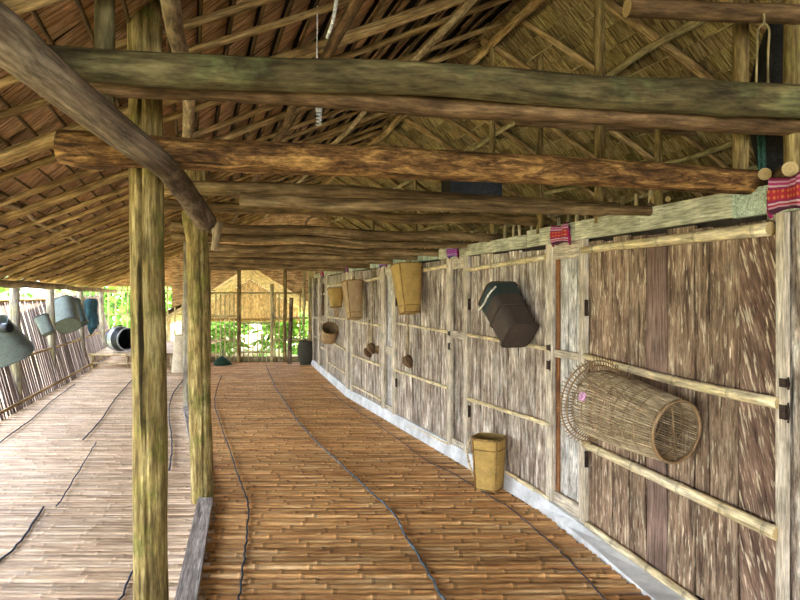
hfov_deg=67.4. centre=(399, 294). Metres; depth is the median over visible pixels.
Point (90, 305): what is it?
bundle
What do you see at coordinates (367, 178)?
rafter
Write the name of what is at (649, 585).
baseboard
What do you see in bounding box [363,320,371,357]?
mallet
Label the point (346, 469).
cord
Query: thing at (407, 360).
ladle
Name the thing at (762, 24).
rope
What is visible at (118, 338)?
cooking pot
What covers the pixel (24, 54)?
brace
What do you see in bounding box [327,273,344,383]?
door
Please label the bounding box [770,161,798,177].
log
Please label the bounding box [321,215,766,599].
wall
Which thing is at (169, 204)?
joist
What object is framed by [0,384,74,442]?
cord
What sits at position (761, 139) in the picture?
cloth
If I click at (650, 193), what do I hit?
trim
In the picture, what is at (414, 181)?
post
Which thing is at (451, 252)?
cloth
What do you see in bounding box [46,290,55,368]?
post
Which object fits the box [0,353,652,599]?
floor
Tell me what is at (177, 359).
basket
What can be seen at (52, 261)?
rafter
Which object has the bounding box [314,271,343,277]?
trim
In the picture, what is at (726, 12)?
cross beam
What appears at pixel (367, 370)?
door
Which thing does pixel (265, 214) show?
rafter
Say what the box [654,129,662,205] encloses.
post
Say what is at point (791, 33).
post
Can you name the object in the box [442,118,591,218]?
rafter
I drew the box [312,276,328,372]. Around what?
trim
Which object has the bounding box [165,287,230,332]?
tree
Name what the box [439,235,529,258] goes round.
trim
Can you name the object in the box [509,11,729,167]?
rafter
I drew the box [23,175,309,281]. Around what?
rafter
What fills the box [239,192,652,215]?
joist
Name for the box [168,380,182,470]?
cord
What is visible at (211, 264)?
joist
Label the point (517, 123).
pole
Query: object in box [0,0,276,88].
rafter
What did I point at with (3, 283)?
beam
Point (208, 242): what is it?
rafter
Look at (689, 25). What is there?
purlin
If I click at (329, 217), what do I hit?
rafter
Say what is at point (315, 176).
rafter
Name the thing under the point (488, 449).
basket
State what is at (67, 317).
wall basket
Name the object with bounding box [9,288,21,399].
post
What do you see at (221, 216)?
rafter
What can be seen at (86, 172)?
rafter
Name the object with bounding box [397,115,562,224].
rafter
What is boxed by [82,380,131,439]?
cord
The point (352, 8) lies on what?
pole
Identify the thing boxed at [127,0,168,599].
post
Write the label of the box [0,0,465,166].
rafter
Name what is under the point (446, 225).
post
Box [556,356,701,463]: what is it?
trap
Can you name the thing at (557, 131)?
rafter
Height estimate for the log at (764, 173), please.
0.053 m
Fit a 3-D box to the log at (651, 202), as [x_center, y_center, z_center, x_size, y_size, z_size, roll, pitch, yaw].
[1.489,-0.509,3.600,0.047,0.047,0.800,0,0,18]
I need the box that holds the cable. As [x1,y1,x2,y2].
[325,0,337,38]
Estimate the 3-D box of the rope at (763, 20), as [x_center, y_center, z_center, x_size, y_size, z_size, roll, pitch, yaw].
[1.493,-1.015,2.450,0.037,0.339,0.009,0,0,0]
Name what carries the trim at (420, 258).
attached to the wall at (569, 481)
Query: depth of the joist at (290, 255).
6.09 m
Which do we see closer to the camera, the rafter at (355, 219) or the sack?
the sack
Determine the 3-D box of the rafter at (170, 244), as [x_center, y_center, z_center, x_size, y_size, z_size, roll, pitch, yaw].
[-3.913,-1.131,11.406,4.630,2.019,0.090,0,0,-10]
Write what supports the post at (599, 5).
on the trim at (716, 207)
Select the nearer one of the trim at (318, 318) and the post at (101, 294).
the trim at (318, 318)
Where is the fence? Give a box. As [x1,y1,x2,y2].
[0,292,110,420]
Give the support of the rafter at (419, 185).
attached to the ceiling at (709, 44)
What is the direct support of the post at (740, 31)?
on the wall at (727, 222)
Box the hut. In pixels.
[166,270,307,344]
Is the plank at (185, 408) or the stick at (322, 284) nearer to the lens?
the plank at (185, 408)
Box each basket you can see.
[0,315,33,367]
[33,313,55,336]
[54,295,81,333]
[75,298,88,326]
[171,334,182,372]
[297,341,311,364]
[320,322,337,343]
[327,287,342,307]
[341,276,363,319]
[390,258,423,314]
[466,432,506,494]
[478,281,538,347]
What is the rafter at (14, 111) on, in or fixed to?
attached to the ceiling at (67, 22)
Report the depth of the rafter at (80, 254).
8.04 m
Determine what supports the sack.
on the log at (788, 169)
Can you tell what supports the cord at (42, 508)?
on the floor at (315, 532)
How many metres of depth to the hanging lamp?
2.90 m
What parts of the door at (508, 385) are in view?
bamboo rail, bamboo rail, bamboo rail, bamboo rail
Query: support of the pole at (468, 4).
attached to the rafter at (65, 267)
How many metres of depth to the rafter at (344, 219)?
12.96 m
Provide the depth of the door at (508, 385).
4.61 m
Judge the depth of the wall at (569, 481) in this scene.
3.92 m
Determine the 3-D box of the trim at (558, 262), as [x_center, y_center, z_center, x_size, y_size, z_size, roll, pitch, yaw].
[1.074,0.545,4.068,0.012,1.570,0.035,0,0,-19]
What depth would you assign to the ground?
34.48 m
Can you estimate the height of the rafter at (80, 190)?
2.009 m
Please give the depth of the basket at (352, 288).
7.98 m
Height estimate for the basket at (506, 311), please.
0.484 m
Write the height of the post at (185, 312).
2.371 m
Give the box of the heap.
[213,356,231,365]
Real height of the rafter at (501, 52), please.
2.062 m
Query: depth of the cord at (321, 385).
4.10 m
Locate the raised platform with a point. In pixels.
(106, 351)
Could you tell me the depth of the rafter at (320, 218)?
14.03 m
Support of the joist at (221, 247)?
on the wall at (727, 222)
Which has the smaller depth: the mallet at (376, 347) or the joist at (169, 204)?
the joist at (169, 204)
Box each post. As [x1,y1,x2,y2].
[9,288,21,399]
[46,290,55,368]
[77,291,85,357]
[98,292,104,347]
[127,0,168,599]
[182,170,213,503]
[183,232,188,405]
[209,270,210,349]
[237,270,240,361]
[270,284,273,361]
[283,270,286,361]
[308,271,311,340]
[371,220,374,248]
[413,180,416,248]
[444,211,449,248]
[489,37,494,233]
[536,55,543,233]
[593,0,605,223]
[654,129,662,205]
[732,0,748,168]
[783,0,799,174]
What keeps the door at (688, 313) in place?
in the wall at (569, 481)
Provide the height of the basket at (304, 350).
0.508 m
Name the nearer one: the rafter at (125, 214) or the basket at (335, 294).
the rafter at (125, 214)
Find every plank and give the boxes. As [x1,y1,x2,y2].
[174,497,212,599]
[183,406,188,439]
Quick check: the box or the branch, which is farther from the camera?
the box
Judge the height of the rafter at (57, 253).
2.023 m
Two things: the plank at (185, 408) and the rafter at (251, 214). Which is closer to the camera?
the plank at (185, 408)
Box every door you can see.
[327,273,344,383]
[352,268,380,404]
[395,259,449,444]
[466,250,550,499]
[580,219,790,599]
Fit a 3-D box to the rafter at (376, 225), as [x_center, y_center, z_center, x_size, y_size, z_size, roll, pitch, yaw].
[-0.059,-1.118,12.055,3.279,2.052,0.070,0,0,-10]
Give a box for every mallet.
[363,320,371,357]
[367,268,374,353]
[375,268,378,353]
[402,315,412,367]
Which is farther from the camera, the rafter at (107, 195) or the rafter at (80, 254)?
the rafter at (80, 254)
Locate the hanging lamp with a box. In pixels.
[316,6,321,125]
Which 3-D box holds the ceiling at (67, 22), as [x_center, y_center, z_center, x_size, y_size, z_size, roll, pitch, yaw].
[-1.363,-1.237,4.011,4.611,2.090,26.276,0,0,-19]
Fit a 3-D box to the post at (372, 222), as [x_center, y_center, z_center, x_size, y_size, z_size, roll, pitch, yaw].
[-0.367,-0.815,8.118,0.064,0.771,0.059,0,0,0]
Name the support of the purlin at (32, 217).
attached to the ceiling at (67, 22)
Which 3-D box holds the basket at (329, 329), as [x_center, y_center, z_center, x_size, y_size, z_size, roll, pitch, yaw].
[-1.176,0.629,9.948,0.260,0.378,0.382,0,0,-15]
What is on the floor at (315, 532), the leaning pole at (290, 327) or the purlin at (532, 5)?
the leaning pole at (290, 327)
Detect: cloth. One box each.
[446,248,458,258]
[550,222,571,246]
[757,135,765,169]
[767,172,799,218]
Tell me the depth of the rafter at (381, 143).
8.20 m
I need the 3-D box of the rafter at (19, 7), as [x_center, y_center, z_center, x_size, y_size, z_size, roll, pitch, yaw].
[-0.660,-1.142,1.976,4.625,2.015,0.086,0,0,-10]
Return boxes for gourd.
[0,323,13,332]
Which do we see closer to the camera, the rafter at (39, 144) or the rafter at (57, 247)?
the rafter at (39, 144)
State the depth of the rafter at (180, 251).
13.75 m
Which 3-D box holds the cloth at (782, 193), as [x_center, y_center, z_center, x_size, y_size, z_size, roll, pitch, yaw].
[1.595,-0.404,2.428,0.132,0.174,0.183,0,0,-19]
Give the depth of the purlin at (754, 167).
6.11 m
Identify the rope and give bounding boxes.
[755,14,764,81]
[762,13,769,82]
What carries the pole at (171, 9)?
attached to the rafter at (65, 267)
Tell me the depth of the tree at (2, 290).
19.69 m
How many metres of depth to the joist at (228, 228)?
4.67 m
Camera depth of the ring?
6.31 m
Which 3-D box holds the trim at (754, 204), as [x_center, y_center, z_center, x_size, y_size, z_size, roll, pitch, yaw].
[1.570,-0.402,2.497,0.035,0.120,0.414,0,0,-19]
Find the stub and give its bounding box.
[94,0,115,106]
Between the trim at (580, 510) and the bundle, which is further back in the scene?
the bundle
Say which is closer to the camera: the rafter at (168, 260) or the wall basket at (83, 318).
the wall basket at (83, 318)
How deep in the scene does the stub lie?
2.06 m
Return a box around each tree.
[0,276,35,312]
[45,285,171,328]
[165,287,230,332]
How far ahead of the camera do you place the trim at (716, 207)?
3.14 m
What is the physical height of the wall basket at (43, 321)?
0.372 m
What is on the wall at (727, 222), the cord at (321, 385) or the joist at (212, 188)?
the joist at (212, 188)
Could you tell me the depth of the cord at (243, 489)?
4.09 m
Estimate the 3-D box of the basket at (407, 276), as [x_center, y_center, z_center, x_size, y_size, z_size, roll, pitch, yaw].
[0.069,-0.087,6.241,0.347,0.593,0.349,0,0,-17]
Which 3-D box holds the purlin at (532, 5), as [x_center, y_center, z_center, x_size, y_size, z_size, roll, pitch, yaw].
[-0.216,-2.058,7.659,0.115,0.110,14.284,0,0,-19]
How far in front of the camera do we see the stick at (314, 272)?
12.59 m
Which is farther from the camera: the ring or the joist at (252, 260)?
the joist at (252, 260)
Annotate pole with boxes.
[160,0,195,137]
[231,0,364,223]
[261,0,477,221]
[287,298,293,363]
[302,270,305,324]
[515,121,695,135]
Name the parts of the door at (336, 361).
bamboo rail, bamboo rail, bamboo rail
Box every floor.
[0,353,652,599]
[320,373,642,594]
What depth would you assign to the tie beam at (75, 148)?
2.30 m
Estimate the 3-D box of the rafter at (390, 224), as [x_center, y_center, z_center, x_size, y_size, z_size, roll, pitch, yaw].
[0.150,-1.117,11.457,3.284,2.055,0.078,0,0,-10]
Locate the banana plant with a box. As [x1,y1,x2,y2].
[241,323,282,355]
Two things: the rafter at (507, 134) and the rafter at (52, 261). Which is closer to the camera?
the rafter at (507, 134)
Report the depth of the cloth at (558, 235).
3.94 m
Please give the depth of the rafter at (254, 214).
12.06 m
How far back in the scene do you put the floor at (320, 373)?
4.55 m
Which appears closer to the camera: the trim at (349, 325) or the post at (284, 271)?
the trim at (349, 325)
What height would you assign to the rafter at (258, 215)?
2.019 m
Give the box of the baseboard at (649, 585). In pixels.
[311,359,685,599]
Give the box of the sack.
[750,24,782,171]
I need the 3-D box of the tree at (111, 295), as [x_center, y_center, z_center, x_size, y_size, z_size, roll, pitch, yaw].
[-13.053,0.079,27.023,5.739,4.846,5.529,0,0,-26]
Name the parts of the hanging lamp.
bulb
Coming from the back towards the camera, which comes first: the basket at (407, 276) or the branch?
the basket at (407, 276)
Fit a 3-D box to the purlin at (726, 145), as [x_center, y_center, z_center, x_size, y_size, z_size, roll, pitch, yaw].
[1.351,-1.124,7.682,0.099,0.091,13.756,0,0,-19]
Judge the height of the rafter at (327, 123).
1.990 m
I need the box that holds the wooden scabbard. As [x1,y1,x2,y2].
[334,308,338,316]
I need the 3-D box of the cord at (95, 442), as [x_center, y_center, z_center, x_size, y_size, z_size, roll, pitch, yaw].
[-2.745,1.488,5.154,0.021,0.014,1.955,0,0,-20]
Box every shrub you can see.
[211,322,255,338]
[211,326,246,355]
[259,311,307,335]
[276,319,307,355]
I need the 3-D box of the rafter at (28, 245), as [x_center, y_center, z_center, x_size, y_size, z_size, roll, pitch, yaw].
[-2.084,-1.143,6.107,4.629,2.020,0.098,0,0,-10]
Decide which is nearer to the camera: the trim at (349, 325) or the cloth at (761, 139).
the cloth at (761, 139)
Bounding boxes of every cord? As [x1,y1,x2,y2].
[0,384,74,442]
[0,506,44,560]
[56,442,95,505]
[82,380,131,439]
[118,570,132,599]
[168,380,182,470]
[214,376,249,599]
[266,366,445,599]
[321,385,605,599]
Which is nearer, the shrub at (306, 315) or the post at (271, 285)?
the post at (271, 285)
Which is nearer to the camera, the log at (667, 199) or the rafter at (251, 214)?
the log at (667, 199)
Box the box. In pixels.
[441,181,501,195]
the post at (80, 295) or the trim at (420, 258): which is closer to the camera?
the trim at (420, 258)
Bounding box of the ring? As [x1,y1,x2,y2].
[305,215,330,226]
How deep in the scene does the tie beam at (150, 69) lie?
2.11 m
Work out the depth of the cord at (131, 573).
3.06 m
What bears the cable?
attached to the pole at (352, 8)
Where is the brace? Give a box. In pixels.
[0,1,216,230]
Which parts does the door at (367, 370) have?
bamboo rail, bamboo rail, bamboo rail, bamboo rail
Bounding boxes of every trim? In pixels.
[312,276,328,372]
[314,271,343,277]
[323,190,652,271]
[345,271,353,391]
[348,259,394,270]
[381,266,396,414]
[395,256,438,262]
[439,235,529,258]
[447,256,470,452]
[527,193,731,246]
[546,211,789,599]
[556,259,560,491]
[732,185,799,218]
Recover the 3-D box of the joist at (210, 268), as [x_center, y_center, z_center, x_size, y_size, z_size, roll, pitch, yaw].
[-1.736,-0.395,8.690,2.144,0.100,0.102,0,0,-10]
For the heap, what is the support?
on the floor at (315, 532)
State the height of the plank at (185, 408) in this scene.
0.055 m
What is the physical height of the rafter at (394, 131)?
2.066 m
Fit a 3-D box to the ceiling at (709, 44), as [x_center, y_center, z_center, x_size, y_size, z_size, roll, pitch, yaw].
[2.782,-1.185,4.028,3.293,2.230,24.524,0,0,-19]
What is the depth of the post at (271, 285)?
13.37 m
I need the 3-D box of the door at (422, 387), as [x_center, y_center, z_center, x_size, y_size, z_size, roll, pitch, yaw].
[0.225,0.567,6.293,0.069,1.824,1.504,0,0,-21]
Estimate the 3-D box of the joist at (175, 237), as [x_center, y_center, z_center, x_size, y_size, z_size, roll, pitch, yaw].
[-0.581,-0.457,5.057,2.553,0.112,0.092,0,0,-10]
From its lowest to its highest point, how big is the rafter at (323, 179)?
1.981 m
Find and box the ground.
[0,311,297,417]
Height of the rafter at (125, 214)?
1.996 m
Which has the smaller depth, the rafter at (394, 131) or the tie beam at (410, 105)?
the tie beam at (410, 105)
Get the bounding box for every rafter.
[0,0,64,14]
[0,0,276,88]
[0,0,348,120]
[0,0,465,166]
[0,0,510,182]
[0,21,503,206]
[0,41,480,224]
[0,109,345,237]
[0,111,360,247]
[0,112,386,259]
[0,114,394,261]
[0,121,390,270]
[0,127,382,278]
[2,139,369,279]
[10,175,293,280]
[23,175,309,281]
[39,175,320,282]
[44,176,329,282]
[56,179,324,283]
[57,181,321,283]
[64,214,250,285]
[73,214,257,285]
[75,214,264,286]
[76,214,252,283]
[83,214,265,286]
[84,216,263,286]
[88,218,262,287]
[95,242,208,287]
[97,254,181,287]
[317,217,369,248]
[321,180,427,248]
[325,215,379,248]
[330,176,443,248]
[338,216,378,240]
[344,176,432,230]
[352,218,386,240]
[364,177,466,241]
[367,220,401,240]
[371,135,521,235]
[384,124,535,228]
[387,179,482,241]
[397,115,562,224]
[411,181,488,232]
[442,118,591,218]
[456,59,647,199]
[481,36,706,197]
[482,120,606,201]
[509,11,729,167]
[594,0,717,79]
[719,0,766,33]
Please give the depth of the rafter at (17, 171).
3.87 m
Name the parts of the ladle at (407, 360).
handle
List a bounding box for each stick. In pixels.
[313,271,316,281]
[322,284,323,314]
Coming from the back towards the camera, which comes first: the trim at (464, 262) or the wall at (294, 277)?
the wall at (294, 277)
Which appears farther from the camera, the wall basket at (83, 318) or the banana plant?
the banana plant
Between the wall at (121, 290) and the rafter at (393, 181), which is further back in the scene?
the wall at (121, 290)
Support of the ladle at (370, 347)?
hanging from the wall at (569, 481)
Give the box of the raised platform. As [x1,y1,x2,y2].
[88,341,219,368]
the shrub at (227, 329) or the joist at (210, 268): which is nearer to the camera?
the joist at (210, 268)
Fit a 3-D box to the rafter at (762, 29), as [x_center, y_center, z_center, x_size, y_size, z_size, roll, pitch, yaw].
[2.841,-1.112,3.654,3.282,2.064,0.084,0,0,-10]
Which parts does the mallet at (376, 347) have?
handle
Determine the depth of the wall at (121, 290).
15.61 m
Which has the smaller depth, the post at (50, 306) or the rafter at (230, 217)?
the post at (50, 306)
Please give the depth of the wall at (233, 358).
13.46 m
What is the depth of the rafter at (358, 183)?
10.18 m
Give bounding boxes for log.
[646,196,653,205]
[663,196,670,204]
[758,168,771,179]
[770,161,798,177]
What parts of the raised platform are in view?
leg, leg, rail, rail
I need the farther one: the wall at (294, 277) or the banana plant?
the banana plant
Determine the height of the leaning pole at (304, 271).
1.256 m
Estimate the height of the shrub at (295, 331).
1.578 m
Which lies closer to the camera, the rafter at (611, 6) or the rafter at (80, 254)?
the rafter at (611, 6)
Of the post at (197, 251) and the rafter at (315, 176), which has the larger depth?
the rafter at (315, 176)
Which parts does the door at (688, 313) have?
bamboo rail, bamboo rail, bamboo rail, bamboo rail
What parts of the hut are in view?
post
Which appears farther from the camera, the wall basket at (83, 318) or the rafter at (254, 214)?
the rafter at (254, 214)
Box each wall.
[95,260,215,340]
[172,214,370,307]
[211,292,307,361]
[314,210,799,599]
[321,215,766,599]
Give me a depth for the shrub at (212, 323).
29.37 m
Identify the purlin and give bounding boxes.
[0,202,129,263]
[321,0,546,183]
[324,0,732,224]
[361,134,750,247]
[412,165,757,248]
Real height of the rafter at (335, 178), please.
2.057 m
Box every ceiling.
[0,0,519,284]
[320,0,782,248]
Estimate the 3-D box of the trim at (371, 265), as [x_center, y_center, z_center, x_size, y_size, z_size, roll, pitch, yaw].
[-0.403,-0.390,7.921,0.035,0.080,1.989,0,0,-21]
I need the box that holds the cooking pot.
[104,325,130,350]
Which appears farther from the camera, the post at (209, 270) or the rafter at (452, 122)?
the post at (209, 270)
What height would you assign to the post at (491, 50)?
1.671 m
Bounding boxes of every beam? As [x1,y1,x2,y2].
[0,280,117,292]
[48,44,799,118]
[54,129,768,194]
[89,83,799,135]
[622,0,799,24]
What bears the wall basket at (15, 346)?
attached to the fence
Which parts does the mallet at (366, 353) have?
handle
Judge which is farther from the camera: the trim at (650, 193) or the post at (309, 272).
the post at (309, 272)
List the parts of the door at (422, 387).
bamboo rail, bamboo rail, bamboo rail, bamboo rail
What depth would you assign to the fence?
9.42 m
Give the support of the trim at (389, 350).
attached to the wall at (569, 481)
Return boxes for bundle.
[84,298,99,333]
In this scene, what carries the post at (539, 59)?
on the trim at (716, 207)
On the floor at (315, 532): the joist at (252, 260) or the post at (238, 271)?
the post at (238, 271)
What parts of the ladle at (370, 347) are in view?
handle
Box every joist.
[164,180,617,204]
[164,199,550,226]
[171,221,500,241]
[171,233,476,248]
[208,243,438,256]
[209,251,417,260]
[209,257,392,264]
[209,262,374,268]
[209,267,348,271]
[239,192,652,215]
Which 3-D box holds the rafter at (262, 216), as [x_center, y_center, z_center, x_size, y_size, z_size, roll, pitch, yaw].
[-4.658,-1.158,13.576,4.618,1.975,0.074,0,0,-10]
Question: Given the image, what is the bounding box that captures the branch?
[211,222,222,250]
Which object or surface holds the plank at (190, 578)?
on the floor at (315, 532)

